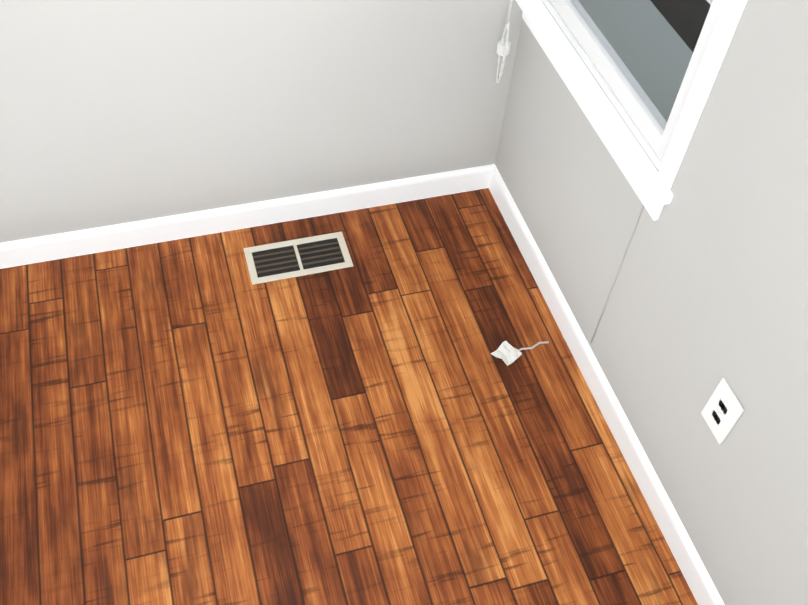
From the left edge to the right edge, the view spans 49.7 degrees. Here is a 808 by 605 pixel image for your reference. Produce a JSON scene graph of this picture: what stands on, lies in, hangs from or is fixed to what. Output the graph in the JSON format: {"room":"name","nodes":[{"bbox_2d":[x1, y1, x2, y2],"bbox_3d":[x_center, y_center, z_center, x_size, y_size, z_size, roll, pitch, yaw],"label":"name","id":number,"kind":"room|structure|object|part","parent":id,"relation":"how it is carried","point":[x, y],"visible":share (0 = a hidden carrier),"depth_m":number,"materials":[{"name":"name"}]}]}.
{"room":"empty room","nodes":[
{"label":"empty room","id":0,"kind":"room"},
{"bbox_2d":[0,0,522,242],"bbox_3d":[-0.804,-1.028,1.858,2.804,2.440,0.200,-11,53,-13],"label":"wall","id":1,"kind":"structure","parent":0,"point":[113,112],"depth_m":2.46,"materials":[{"name":"paint"}]},
{"bbox_2d":[0,164,495,268],"bbox_3d":[-0.847,-0.210,2.704,2.340,0.095,0.014,-11,53,-13],"label":"baseboard","id":2,"kind":"structure","parent":1,"relation":"attached to","point":[266,212],"depth_m":2.77,"materials":[{"name":"white wood"}]},
{"bbox_2d":[0,188,697,604],"bbox_3d":[-0.303,1.308,1.643,2.804,0.100,4.268,-11,53,-13],"label":"floor","id":3,"kind":"structure","parent":0,"point":[198,420],"depth_m":2.35,"materials":[{"name":"brown wood"}]},
{"bbox_2d":[244,232,353,284],"bbox_3d":[-0.333,-0.142,2.746,0.320,0.006,0.153,-11,53,-13],"label":"floor vent","id":4,"kind":"object","parent":3,"relation":"in","point":[295,258],"visible":1,"depth_m":2.75,"materials":[{"name":"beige metal"}]},
{"bbox_2d":[491,341,548,365],"bbox_3d":[0.346,0.141,2.564,0.183,0.016,0.082,-11,53,-13],"label":"paper scrap","id":5,"kind":"object","parent":3,"relation":"on","point":[506,352],"visible":1,"depth_m":2.56,"materials":[{"name":"white paper"}]},
{"bbox_2d":[495,0,807,604],"bbox_3d":[1.020,0.269,0.950,0.200,2.440,3.868,-11,53,-13],"label":"wall","id":6,"kind":"structure","parent":0,"point":[709,292],"depth_m":1.88,"materials":[{"name":"paint"}]},
{"bbox_2d":[496,0,512,83],"bbox_3d":[0.449,-0.959,1.671,0.082,1.801,0.804,-11,53,-13],"label":"blind cord","id":7,"kind":"object","parent":6,"relation":"attached to","point":[503,47],"visible":1,"depth_m":2.46,"materials":[{"name":"white plastic"}]},
{"bbox_2d":[484,167,724,604],"bbox_3d":[0.846,1.026,1.836,0.014,0.095,3.868,-11,53,-13],"label":"baseboard","id":8,"kind":"structure","parent":6,"relation":"attached to","point":[699,581],"depth_m":2.40,"materials":[{"name":"white wood"}]},
{"bbox_2d":[590,205,643,342],"bbox_3d":[0.545,-0.061,2.249,0.004,0.553,0.004,-11,53,-13],"label":"cord","id":9,"kind":"object","parent":6,"relation":"attached to","point":[617,271],"visible":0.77,"depth_m":2.22,"materials":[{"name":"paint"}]},
{"bbox_2d":[516,0,747,220],"bbox_3d":[0.530,-1.016,1.612,0.135,1.630,0.860,-11,53,-13],"label":"window","id":10,"kind":"structure","parent":6,"relation":"in","point":[651,185],"depth_m":2.01,"materials":[{"name":"white wood"}]},
{"bbox_3d":[0.512,-0.807,1.871,0.026,0.733,0.700,-11,53,-13],"label":"window sash","id":11,"kind":"part","parent":10,"relation":"part of","materials":[{"name":"white wood"}]},
{"bbox_3d":[0.512,-0.811,1.865,0.004,0.655,0.636,-11,53,-13],"label":"sash glass","id":12,"kind":"part","parent":10,"relation":"part of","materials":[{"name":"clear glass"}]},
{"bbox_2d":[578,0,692,121],"bbox_3d":[0.649,-0.584,2.223,0.203,0.064,0.800,-11,53,-13],"label":"screen","id":13,"kind":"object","parent":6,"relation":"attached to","point":[657,92],"depth_m":2.24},
{"bbox_2d":[701,378,743,444],"bbox_3d":[0.685,0.236,1.884,0.009,0.142,0.086,-11,53,-13],"label":"electrical outlet","id":14,"kind":"object","parent":6,"relation":"attached to","point":[722,411],"visible":1,"depth_m":1.88,"materials":[{"name":"white plastic"}]}
]}

